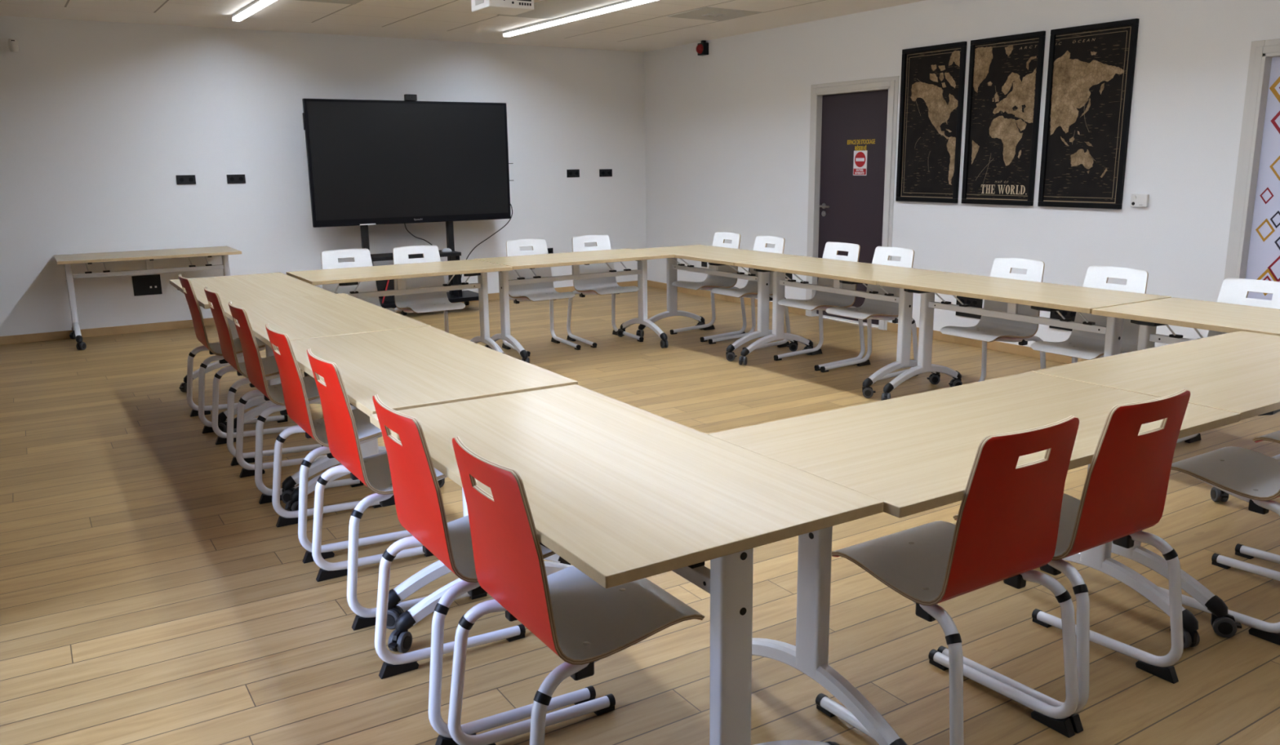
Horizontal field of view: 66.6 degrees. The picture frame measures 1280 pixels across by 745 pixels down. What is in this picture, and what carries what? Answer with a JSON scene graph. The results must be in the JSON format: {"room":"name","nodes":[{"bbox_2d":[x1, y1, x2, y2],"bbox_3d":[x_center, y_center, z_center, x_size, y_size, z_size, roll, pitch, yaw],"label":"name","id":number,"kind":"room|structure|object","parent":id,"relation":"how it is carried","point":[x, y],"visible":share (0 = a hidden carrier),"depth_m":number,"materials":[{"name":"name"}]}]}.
{"room":"meeting room","nodes":[
{"label":"meeting room","id":0,"kind":"room"},
{"bbox_2d":[0,15,646,336],"bbox_3d":[-2.814,-1.947,9.714,7.080,2.670,0.200,-8,14,-31],"label":"wall","id":1,"kind":"structure","parent":0,"point":[100,121],"depth_m":8.95,"materials":[{"name":"paint"}]},
{"bbox_2d":[8,38,18,52],"bbox_3d":[-5.090,-2.660,7.918,0.064,0.107,0.090,-8,14,-31],"label":"sensor","id":2,"kind":"object","parent":1,"relation":"attached to","point":[13,43],"visible":1,"depth_m":7.89,"materials":[{"name":"white plastic"}]},
{"bbox_2d":[131,274,162,296],"bbox_3d":[-4.439,-0.787,8.778,0.228,0.178,0.013,-8,14,-31],"label":"plate","id":3,"kind":"object","parent":1,"relation":"attached to","point":[144,285],"visible":1,"depth_m":8.77,"materials":[{"name":"black plastic"}]},
{"bbox_2d":[176,174,195,184],"bbox_3d":[-4.098,-1.741,8.799,0.159,0.082,0.012,-8,14,-31],"label":"double socket","id":4,"kind":"object","parent":1,"relation":"attached to","point":[180,180],"visible":1,"depth_m":8.80,"materials":[{"name":"black plastic"}]},
{"bbox_2d":[178,177,183,182],"bbox_3d":[-4.129,-1.735,8.774,0.044,0.043,0.003,-8,14,-31],"label":"outlet","id":5,"kind":"object","parent":4,"relation":"attached to","point":[180,179],"depth_m":8.77,"materials":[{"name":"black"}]},
{"bbox_2d":[188,177,193,182],"bbox_3d":[-4.061,-1.745,8.815,0.044,0.043,0.003,-8,14,-31],"label":"outlet","id":6,"kind":"object","parent":4,"relation":"attached to","point":[190,179],"depth_m":8.82,"materials":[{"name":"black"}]},
{"bbox_2d":[226,174,245,183],"bbox_3d":[-3.737,-1.791,9.021,0.160,0.082,0.012,-8,14,-31],"label":"double socket","id":7,"kind":"object","parent":1,"relation":"attached to","point":[231,179],"visible":1,"depth_m":9.02,"materials":[{"name":"black plastic"}]},
{"bbox_2d":[0,280,637,345],"bbox_3d":[-2.691,-0.666,9.932,6.558,0.072,0.014,-8,14,-31],"label":"baseboard","id":8,"kind":"structure","parent":1,"relation":"attached to","point":[46,336],"depth_m":8.73,"materials":[{"name":"brown wood"}]},
{"bbox_2d":[547,248,553,253],"bbox_3d":[-1.012,-1.347,10.874,0.095,0.082,0.012,-8,14,-31],"label":"double socket","id":9,"kind":"object","parent":1,"relation":"attached to","point":[550,251],"visible":0.59,"depth_m":10.88,"materials":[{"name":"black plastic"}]},
{"bbox_2d":[566,169,579,177],"bbox_3d":[-0.744,-2.220,10.864,0.157,0.086,0.012,-8,14,-31],"label":"double socket","id":10,"kind":"object","parent":1,"relation":"attached to","point":[570,173],"visible":1,"depth_m":10.86,"materials":[{"name":"black plastic"}]},
{"bbox_2d":[599,168,612,177],"bbox_3d":[-0.388,-2.270,11.084,0.165,0.084,0.012,-8,14,-31],"label":"double socket","id":11,"kind":"object","parent":1,"relation":"attached to","point":[602,172],"visible":1,"depth_m":11.08,"materials":[{"name":"black plastic"}]},
{"bbox_2d":[0,0,925,52],"bbox_3d":[0.590,-2.190,4.125,7.080,0.100,13.000,-8,14,-31],"label":"ceiling","id":12,"kind":"structure","parent":0,"point":[646,27],"depth_m":8.27,"materials":[{"name":"tile"}]},
{"bbox_2d":[231,0,276,21],"bbox_3d":[-1.054,-2.207,4.643,0.064,0.046,8.230,-9,15,-32],"label":"ceiling light","id":13,"kind":"object","parent":12,"relation":"attached to","point":[255,6],"visible":1,"depth_m":7.53,"materials":[{"name":"grey plastic"}]},
{"bbox_2d":[297,0,363,4],"bbox_3d":[-2.119,-2.703,6.886,0.540,0.006,1.160,-8,14,-31],"label":"ceiling vent","id":14,"kind":"object","parent":12,"relation":"in","point":[343,2],"visible":1,"depth_m":7.35,"materials":[{"name":"grey"}]},
{"bbox_2d":[471,0,533,15],"bbox_3d":[-0.810,-2.321,5.786,0.292,0.322,0.331,-8,14,-31],"label":"projector","id":15,"kind":"object","parent":12,"relation":"attached to","point":[512,7],"visible":1,"depth_m":5.77,"materials":[{"name":"white plastic"}]},
{"bbox_2d":[475,0,484,5],"bbox_3d":[-0.950,-2.208,5.762,0.003,0.055,0.120,-8,14,-31],"label":"grille","id":16,"kind":"object","parent":15,"relation":"attached to","point":[477,2],"depth_m":5.76,"materials":[{"name":"grey plastic"}]},
{"bbox_2d":[497,0,625,19],"bbox_3d":[-0.645,-2.921,7.804,0.560,0.006,1.180,-8,14,-31],"label":"ceiling vent","id":17,"kind":"object","parent":12,"relation":"in","point":[544,9],"visible":0.7,"depth_m":7.78,"materials":[{"name":"grey"}]},
{"bbox_2d":[502,0,657,36],"bbox_3d":[1.007,-2.502,5.882,0.067,0.046,8.181,-9,15,-33],"label":"ceiling light","id":18,"kind":"object","parent":12,"relation":"attached to","point":[627,3],"visible":1,"depth_m":8.12,"materials":[{"name":"grey plastic"}]},
{"bbox_2d":[666,7,762,21],"bbox_3d":[0.627,-3.031,8.258,0.580,0.014,0.570,-8,14,-31],"label":"ceiling vent","id":19,"kind":"object","parent":12,"relation":"in","point":[704,13],"visible":1,"depth_m":8.22,"materials":[{"name":"grey"}]},
{"bbox_2d":[0,286,1279,744],"bbox_3d":[0.622,0.516,4.713,7.080,0.100,13.000,-8,14,-31],"label":"floor","id":20,"kind":"structure","parent":0,"point":[149,595],"depth_m":3.30,"materials":[{"name":"brown wood"}]},
{"bbox_2d":[53,245,241,350],"bbox_3d":[-4.244,-0.675,8.498,1.392,0.733,0.727,-8,14,-31],"label":"folding table","id":21,"kind":"object","parent":20,"relation":"on","point":[148,255],"visible":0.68,"depth_m":8.28,"materials":[{"name":"beige wood"}]},
{"bbox_2d":[178,274,288,433],"bbox_3d":[-2.377,-0.147,5.671,0.486,0.860,0.478,-8,14,-31],"label":"chair","id":22,"kind":"object","parent":20,"relation":"on","point":[200,411],"visible":0.7,"depth_m":5.50,"materials":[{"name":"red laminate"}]},
{"bbox_2d":[168,272,334,432],"bbox_3d":[-2.412,-0.165,6.039,0.727,0.740,1.392,-8,14,-31],"label":"folding table","id":23,"kind":"object","parent":20,"relation":"on","point":[235,288],"visible":0.43,"depth_m":5.88,"materials":[{"name":"beige wood"}]},
{"bbox_2d":[204,286,323,466],"bbox_3d":[-1.967,-0.023,5.079,0.486,0.860,0.478,-8,14,-31],"label":"chair","id":24,"kind":"object","parent":20,"relation":"on","point":[269,365],"visible":0.63,"depth_m":4.93,"materials":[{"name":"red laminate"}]},
{"bbox_2d":[228,301,363,504],"bbox_3d":[-1.609,0.093,4.525,0.486,0.860,0.478,-8,14,-31],"label":"chair","id":25,"kind":"object","parent":20,"relation":"on","point":[252,358],"visible":0.7,"depth_m":4.37,"materials":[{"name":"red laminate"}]},
{"bbox_2d":[221,293,430,504],"bbox_3d":[-1.628,0.071,4.903,0.727,0.741,1.392,-8,14,-31],"label":"folding table","id":26,"kind":"object","parent":20,"relation":"on","point":[301,317],"visible":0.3,"depth_m":4.68,"materials":[{"name":"beige wood"}]},
{"bbox_2d":[265,323,413,564],"bbox_3d":[-1.192,0.228,3.880,0.486,0.860,0.478,-8,14,-31],"label":"chair","id":27,"kind":"object","parent":20,"relation":"on","point":[297,406],"visible":0.7,"depth_m":3.73,"materials":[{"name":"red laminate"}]},
{"bbox_2d":[320,248,395,311],"bbox_3d":[-2.014,-0.433,6.966,0.478,0.860,0.486,-8,14,-31],"label":"chair","id":28,"kind":"object","parent":20,"relation":"on","point":[362,257],"visible":0.27,"depth_m":7.08,"materials":[{"name":"white plastic"}]},
{"bbox_2d":[306,348,486,631],"bbox_3d":[-0.850,0.339,3.350,0.486,0.860,0.478,-8,14,-31],"label":"chair","id":29,"kind":"object","parent":20,"relation":"on","point":[373,471],"visible":0.76,"depth_m":3.17,"materials":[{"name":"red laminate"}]},
{"bbox_2d":[285,259,512,376],"bbox_3d":[-1.666,-0.359,6.892,1.392,0.739,0.727,-8,14,-31],"label":"folding table","id":30,"kind":"object","parent":20,"relation":"on","point":[468,268],"visible":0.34,"depth_m":6.83,"materials":[{"name":"beige wood"}]},
{"bbox_2d":[360,221,479,308],"bbox_3d":[-2.245,-1.243,9.552,1.360,1.350,0.520,-8,14,-31],"label":"stand","id":31,"kind":"object","parent":20,"relation":"on","point":[458,295],"visible":0.32,"depth_m":9.66,"materials":[{"name":"black metal"}]},
{"bbox_2d":[375,279,394,303],"bbox_3d":[-2.419,-0.837,9.403,0.300,0.309,0.166,-8,14,-31],"label":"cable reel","id":32,"kind":"object","parent":31,"relation":"on","point":[382,285],"visible":0.29,"depth_m":9.33,"materials":[{"name":"black plastic"}]},
{"bbox_2d":[302,98,513,227],"bbox_3d":[-2.175,-2.031,9.428,2.056,1.150,0.097,-8,14,-31],"label":"screen","id":33,"kind":"object","parent":31,"relation":"attached to","point":[371,162],"visible":1,"depth_m":9.34,"materials":[{"name":"black"}]},
{"bbox_2d":[404,93,417,101],"bbox_3d":[-2.181,-2.615,9.267,0.112,0.058,0.056,-8,14,-31],"label":"webcam","id":34,"kind":"object","parent":33,"relation":"on","point":[407,97],"visible":1,"depth_m":9.24,"materials":[{"name":"black plastic"}]},
{"bbox_2d":[404,223,431,244],"bbox_3d":[-2.168,-1.331,9.598,0.310,0.291,0.017,-10,15,-35],"label":"cable","id":35,"kind":"object","parent":33,"relation":"hanging from","point":[404,224],"visible":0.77,"depth_m":9.57,"materials":[{"name":"black plastic"}]},
{"bbox_2d":[461,204,512,276],"bbox_3d":[-1.606,-1.294,10.051,0.616,0.904,0.046,-4,13,-15],"label":"cable","id":36,"kind":"object","parent":33,"relation":"hanging from","point":[510,204],"visible":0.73,"depth_m":10.05,"materials":[{"name":"black plastic"}]},
{"bbox_2d":[370,249,461,261],"bbox_3d":[-2.255,-1.149,9.553,0.920,0.035,0.380,-8,14,-31],"label":"shelf","id":37,"kind":"object","parent":31,"relation":"attached to","point":[454,255],"depth_m":9.44,"materials":[{"name":"black metal"}]},
{"bbox_2d":[378,290,479,308],"bbox_3d":[-2.238,-0.716,9.667,1.360,0.040,0.520,-8,14,-31],"label":"tray","id":38,"kind":"object","parent":31,"relation":"on","point":[466,295],"depth_m":9.70,"materials":[{"name":"black"}]},
{"bbox_2d":[441,248,451,252],"bbox_3d":[-1.917,-1.214,9.661,0.104,0.037,0.068,-8,14,-31],"label":"computer mouse","id":39,"kind":"object","parent":31,"relation":"on","point":[445,250],"visible":1,"depth_m":9.64,"materials":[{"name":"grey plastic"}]},
{"bbox_2d":[270,326,577,629],"bbox_3d":[-0.883,0.315,3.745,0.727,0.740,1.392,-8,14,-31],"label":"folding table","id":40,"kind":"object","parent":20,"relation":"on","point":[408,368],"visible":0.49,"depth_m":3.48,"materials":[{"name":"beige wood"}]},
{"bbox_2d":[392,244,465,333],"bbox_3d":[-1.562,-0.489,7.198,0.478,0.860,0.486,-8,14,-31],"label":"chair","id":41,"kind":"object","parent":20,"relation":"on","point":[429,302],"visible":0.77,"depth_m":7.28,"materials":[{"name":"white plastic"}]},
{"bbox_2d":[373,394,595,744],"bbox_3d":[-0.446,0.479,2.686,0.486,0.860,0.478,-8,14,-31],"label":"chair","id":42,"kind":"object","parent":20,"relation":"on","point":[420,508],"visible":0.75,"depth_m":2.53,"materials":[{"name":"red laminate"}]},
{"bbox_2d":[502,238,581,356],"bbox_3d":[-0.797,-0.610,7.715,0.478,0.860,0.486,-8,14,-31],"label":"chair","id":43,"kind":"object","parent":20,"relation":"on","point":[540,291],"visible":0.8,"depth_m":7.80,"materials":[{"name":"white plastic"}]},
{"bbox_2d":[474,248,675,363],"bbox_3d":[-0.503,-0.539,7.644,1.392,0.742,0.727,-8,14,-31],"label":"folding table","id":44,"kind":"object","parent":20,"relation":"on","point":[531,262],"visible":0.82,"depth_m":7.50,"materials":[{"name":"beige wood"}]},
{"bbox_2d":[448,436,705,744],"bbox_3d":[-0.153,0.564,2.276,0.486,0.860,0.478,-8,14,-31],"label":"chair","id":45,"kind":"object","parent":20,"relation":"on","point":[584,622],"visible":0.95,"depth_m":2.17,"materials":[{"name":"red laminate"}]},
{"bbox_2d":[566,235,644,347],"bbox_3d":[-0.297,-0.685,8.028,0.478,0.860,0.486,-8,14,-31],"label":"chair","id":46,"kind":"object","parent":20,"relation":"on","point":[608,285],"visible":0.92,"depth_m":8.11,"materials":[{"name":"white plastic"}]},
{"bbox_2d":[369,384,883,744],"bbox_3d":[-0.145,0.562,2.581,0.727,0.733,1.392,-8,14,-31],"label":"folding table","id":47,"kind":"object","parent":20,"relation":"on","point":[623,493],"visible":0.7,"depth_m":2.19,"materials":[{"name":"brown wood"}]},
{"bbox_2d":[670,231,746,342],"bbox_3d":[0.572,-0.738,8.226,0.486,0.860,0.478,-8,14,-31],"label":"chair","id":48,"kind":"object","parent":20,"relation":"on","point":[712,282],"visible":0.79,"depth_m":8.22,"materials":[{"name":"white plastic"}]},
{"bbox_2d":[635,244,806,361],"bbox_3d":[0.590,-0.594,7.841,0.727,0.740,1.392,-8,14,-31],"label":"folding table","id":49,"kind":"object","parent":20,"relation":"on","point":[716,256],"visible":0.87,"depth_m":7.57,"materials":[{"name":"beige wood"}]},
{"bbox_2d":[708,235,790,350],"bbox_3d":[0.872,-0.641,7.762,0.486,0.860,0.478,-8,14,-31],"label":"chair","id":50,"kind":"object","parent":20,"relation":"on","point":[750,290],"visible":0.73,"depth_m":7.76,"materials":[{"name":"white plastic"}]},
{"bbox_2d":[773,241,865,371],"bbox_3d":[1.308,-0.498,7.083,0.486,0.860,0.478,-8,14,-31],"label":"chair","id":51,"kind":"object","parent":20,"relation":"on","point":[822,300],"visible":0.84,"depth_m":7.09,"materials":[{"name":"white plastic"}]},
{"bbox_2d":[734,256,955,398],"bbox_3d":[1.338,-0.351,6.683,0.727,0.740,1.392,-8,14,-31],"label":"folding table","id":52,"kind":"object","parent":20,"relation":"on","point":[844,272],"visible":0.93,"depth_m":6.47,"materials":[{"name":"beige wood"}]},
{"bbox_2d":[820,246,918,383],"bbox_3d":[1.578,-0.411,6.665,0.486,0.860,0.478,-8,14,-31],"label":"chair","id":53,"kind":"object","parent":20,"relation":"on","point":[871,308],"visible":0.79,"depth_m":6.68,"materials":[{"name":"white plastic"}]},
{"bbox_2d":[815,415,1079,744],"bbox_3d":[0.794,0.505,2.497,0.478,0.860,0.486,-8,14,-31],"label":"chair","id":54,"kind":"object","parent":20,"relation":"on","point":[1006,528],"visible":1,"depth_m":2.34,"materials":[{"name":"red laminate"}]},
{"bbox_2d":[707,372,1239,744],"bbox_3d":[0.956,0.497,2.829,1.392,0.729,0.727,-8,14,-31],"label":"folding table","id":55,"kind":"object","parent":20,"relation":"on","point":[913,454],"visible":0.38,"depth_m":2.61,"materials":[{"name":"beige wood"}]},
{"bbox_2d":[939,257,1045,382],"bbox_3d":[2.111,-0.239,5.843,0.486,0.860,0.478,-8,14,-31],"label":"chair","id":56,"kind":"object","parent":20,"relation":"on","point":[988,329],"visible":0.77,"depth_m":5.84,"materials":[{"name":"white plastic"}]},
{"bbox_2d":[877,272,1171,400],"bbox_3d":[2.087,-0.108,5.525,0.727,0.740,1.392,-8,14,-31],"label":"folding table","id":57,"kind":"object","parent":20,"relation":"on","point":[1042,296],"visible":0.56,"depth_m":5.44,"materials":[{"name":"beige wood"}]},
{"bbox_2d":[937,389,1190,733],"bbox_3d":[1.200,0.446,2.746,0.478,0.860,0.486,-8,14,-31],"label":"chair","id":58,"kind":"object","parent":20,"relation":"on","point":[1124,494],"visible":0.7,"depth_m":2.55,"materials":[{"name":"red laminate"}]},
{"bbox_2d":[1030,265,1148,363],"bbox_3d":[2.448,-0.129,5.322,0.486,0.860,0.478,-8,14,-31],"label":"chair","id":59,"kind":"object","parent":20,"relation":"on","point":[1087,345],"visible":0.54,"depth_m":5.33,"materials":[{"name":"white plastic"}]},
{"bbox_2d":[1031,330,1279,637],"bbox_3d":[2.149,0.329,3.534,1.392,0.731,0.727,-8,14,-31],"label":"folding table","id":60,"kind":"object","parent":20,"relation":"on","point":[1237,371],"visible":0.6,"depth_m":3.29,"materials":[{"name":"beige wood"}]},
{"bbox_2d":[1091,297,1279,351],"bbox_3d":[2.835,0.135,4.367,0.727,0.738,1.392,-8,14,-31],"label":"folding table","id":61,"kind":"object","parent":20,"relation":"on","point":[1196,314],"visible":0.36,"depth_m":4.55,"materials":[{"name":"beige wood"}]},
{"bbox_2d":[1157,446,1279,645],"bbox_3d":[2.023,0.345,3.166,0.478,0.860,0.486,-8,14,-31],"label":"chair","id":62,"kind":"object","parent":20,"relation":"on","point":[1251,477],"visible":0.87,"depth_m":3.17,"materials":[{"name":"grey plastic"}]},
{"bbox_2d":[1176,277,1279,460],"bbox_3d":[2.843,-0.001,4.710,0.486,0.860,0.478,-8,14,-31],"label":"chair","id":63,"kind":"object","parent":20,"relation":"on","point":[1233,291],"visible":0.16,"depth_m":4.80,"materials":[{"name":"white plastic"}]},
{"bbox_2d":[1235,430,1279,564],"bbox_3d":[2.534,0.270,3.481,0.478,0.860,0.486,-8,14,-31],"label":"chair","id":64,"kind":"object","parent":20,"relation":"on","point":[1246,552],"visible":1,"depth_m":3.56,"materials":[{"name":"grey laminate"}]},
{"bbox_2d":[644,0,1279,347],"bbox_3d":[3.514,-1.261,6.208,0.200,2.670,12.600,-8,14,-31],"label":"wall","id":65,"kind":"structure","parent":0,"point":[727,128],"depth_m":7.50,"materials":[{"name":"paint"}]},
{"bbox_2d":[696,40,708,55],"bbox_3d":[0.637,-3.362,10.087,0.110,0.144,0.110,-8,14,-31],"label":"beacon","id":66,"kind":"object","parent":65,"relation":"attached to","point":[702,49],"visible":1,"depth_m":10.05,"materials":[{"name":"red plastic"}]},
{"bbox_2d":[701,261,706,267],"bbox_3d":[0.697,-1.194,10.595,0.014,0.090,0.095,-8,14,-31],"label":"socket plate","id":67,"kind":"object","parent":65,"relation":"attached to","point":[703,264],"visible":0.5,"depth_m":10.59,"materials":[{"name":"black plastic"}]},
{"bbox_2d":[785,272,792,279],"bbox_3d":[1.441,-0.952,9.443,0.014,0.090,0.090,-8,14,-31],"label":"socket plate","id":68,"kind":"object","parent":65,"relation":"attached to","point":[788,275],"visible":0.37,"depth_m":9.43,"materials":[{"name":"black plastic"}]},
{"bbox_2d":[805,75,898,330],"bbox_3d":[1.892,-1.496,8.678,0.134,2.118,1.056,-8,14,-31],"label":"door","id":69,"kind":"structure","parent":65,"relation":"in","point":[843,206],"depth_m":8.64,"materials":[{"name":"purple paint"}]},
{"bbox_2d":[853,150,867,175],"bbox_3d":[1.928,-1.836,8.539,0.004,0.212,0.162,-8,14,-31],"label":"no entry sign","id":70,"kind":"object","parent":69,"relation":"attached to","point":[860,165],"visible":1,"depth_m":8.54,"materials":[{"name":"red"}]},
{"bbox_2d":[847,139,875,151],"bbox_3d":[1.928,-1.986,8.507,0.001,0.094,0.335,-8,14,-31],"label":"sign","id":71,"kind":"object","parent":69,"relation":"attached to","point":[859,141],"depth_m":8.52,"materials":[{"name":"yellow"}]},
{"bbox_2d":[647,280,1087,364],"bbox_3d":[3.442,0.022,6.423,0.014,0.072,12.586,-8,14,-31],"label":"baseboard","id":72,"kind":"structure","parent":65,"relation":"attached to","point":[1025,351],"depth_m":7.84,"materials":[{"name":"brown wood"}]},
{"bbox_2d":[895,41,967,203],"bbox_3d":[2.310,-1.974,7.773,0.029,1.210,0.627,-8,14,-31],"label":"framed map","id":73,"kind":"object","parent":65,"relation":"attached to","point":[932,83],"visible":1,"depth_m":7.76,"materials":[{"name":"black paper"}]},
{"bbox_2d":[910,50,959,185],"bbox_3d":[2.328,-2.008,7.739,0.001,1.015,0.494,-8,14,-31],"label":"print","id":74,"kind":"object","parent":73,"relation":"attached to","point":[939,112],"depth_m":7.66},
{"bbox_2d":[955,296,982,319],"bbox_3d":[2.590,-0.528,7.676,0.014,0.185,0.245,-8,14,-31],"label":"socket plate","id":75,"kind":"object","parent":65,"relation":"attached to","point":[973,302],"visible":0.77,"depth_m":7.66,"materials":[{"name":"black plastic"}]},
{"bbox_2d":[961,31,1045,205],"bbox_3d":[2.673,-1.856,7.211,0.029,1.210,0.627,-8,14,-31],"label":"framed map","id":76,"kind":"object","parent":65,"relation":"attached to","point":[1004,91],"visible":1,"depth_m":7.20,"materials":[{"name":"black paper"}]},
{"bbox_2d":[971,44,1036,165],"bbox_3d":[2.671,-1.969,7.190,0.001,0.870,0.551,-8,14,-31],"label":"print","id":77,"kind":"object","parent":76,"relation":"attached to","point":[1023,92],"depth_m":7.15},
{"bbox_2d":[1048,310,1076,331],"bbox_3d":[3.041,-0.396,6.975,0.014,0.185,0.235,-8,14,-31],"label":"socket plate","id":78,"kind":"object","parent":65,"relation":"attached to","point":[1066,314],"visible":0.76,"depth_m":6.98,"materials":[{"name":"black plastic"}]},
{"bbox_2d":[1062,311,1066,315],"bbox_3d":[3.036,-0.423,6.967,0.003,0.040,0.040,-8,14,-31],"label":"outlet","id":79,"kind":"object","parent":78,"relation":"attached to","point":[1064,313],"depth_m":6.97,"materials":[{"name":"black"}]},
{"bbox_2d":[1070,311,1075,317],"bbox_3d":[3.069,-0.412,6.915,0.003,0.040,0.040,-8,14,-31],"label":"outlet","id":80,"kind":"object","parent":78,"relation":"attached to","point":[1072,313],"depth_m":6.91,"materials":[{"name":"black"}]},
{"bbox_2d":[1037,18,1139,208],"bbox_3d":[3.038,-1.738,6.646,0.029,1.210,0.627,-8,14,-31],"label":"framed map","id":81,"kind":"object","parent":65,"relation":"attached to","point":[1091,71],"visible":1,"depth_m":6.63,"materials":[{"name":"black paper"}]},
{"bbox_2d":[1049,50,1123,177],"bbox_3d":[3.031,-1.768,6.653,0.001,0.857,0.529,-8,14,-31],"label":"print","id":82,"kind":"object","parent":81,"relation":"attached to","point":[1073,79],"depth_m":6.70},
{"bbox_2d":[1129,194,1149,207],"bbox_3d":[3.277,-1.129,6.398,0.034,0.082,0.112,-8,14,-31],"label":"thermostat","id":83,"kind":"object","parent":65,"relation":"attached to","point":[1136,200],"visible":1,"depth_m":6.38,"materials":[{"name":"white plastic"}]},
{"bbox_2d":[1223,38,1279,300],"bbox_3d":[3.950,-0.827,5.517,0.148,2.105,1.110,-8,14,-31],"label":"door","id":84,"kind":"structure","parent":65,"relation":"in","point":[1253,252],"depth_m":5.80,"materials":[{"name":"grey paint"}]},
{"bbox_2d":[1255,218,1275,241],"bbox_3d":[3.746,-0.853,5.839,0.002,0.140,0.109,-8,14,-31],"label":"print","id":85,"kind":"object","parent":84,"relation":"attached to","point":[1264,228],"depth_m":5.84,"materials":[{"name":"orange"}]},
{"bbox_2d":[1256,269,1275,296],"bbox_3d":[3.773,-0.545,5.867,0.002,0.170,0.133,-8,14,-31],"label":"print","id":86,"kind":"object","parent":84,"relation":"attached to","point":[1261,274],"depth_m":5.87,"materials":[{"name":"orange"}]},
{"bbox_2d":[1259,187,1273,204],"bbox_3d":[3.735,-1.054,5.808,0.002,0.100,0.078,-8,14,-31],"label":"print","id":87,"kind":"object","parent":84,"relation":"attached to","point":[1266,194],"depth_m":5.81,"materials":[{"name":"red"}]},
{"bbox_2d":[1267,256,1279,281],"bbox_3d":[3.804,-0.618,5.799,0.002,0.170,0.133,-8,14,-31],"label":"print","id":88,"kind":"object","parent":84,"relation":"attached to","point":[1273,262],"depth_m":5.83,"materials":[{"name":"red"}]},
{"bbox_2d":[1269,155,1279,180],"bbox_3d":[3.765,-1.210,5.723,0.002,0.164,0.128,-8,14,-31],"label":"print","id":89,"kind":"object","parent":84,"relation":"attached to","point":[1274,161],"depth_m":5.75,"materials":[{"name":"orange"}]},
{"bbox_2d":[1269,76,1279,102],"bbox_3d":[3.753,-1.652,5.638,0.002,0.270,0.211,-8,14,-31],"label":"print","id":90,"kind":"object","parent":84,"relation":"attached to","point":[1274,82],"depth_m":5.70,"materials":[{"name":"orange"}]},
{"bbox_2d":[1270,210,1279,228],"bbox_3d":[3.777,-0.907,5.776,0.002,0.104,0.081,-8,14,-31],"label":"print","id":91,"kind":"object","parent":84,"relation":"on","point":[1274,215],"depth_m":5.79,"materials":[{"name":"black"}]},
{"bbox_2d":[1271,111,1279,133],"bbox_3d":[3.762,-1.467,5.667,0.002,0.230,0.179,-8,14,-31],"label":"print","id":92,"kind":"object","parent":84,"relation":"attached to","point":[1275,115],"depth_m":5.72,"materials":[{"name":"red"}]},
{"bbox_2d":[1274,236,1279,249],"bbox_3d":[3.805,-0.769,5.762,0.002,0.130,0.101,-8,14,-31],"label":"print","id":93,"kind":"object","parent":84,"relation":"on","point":[1277,239],"depth_m":5.79,"materials":[{"name":"black paper"}]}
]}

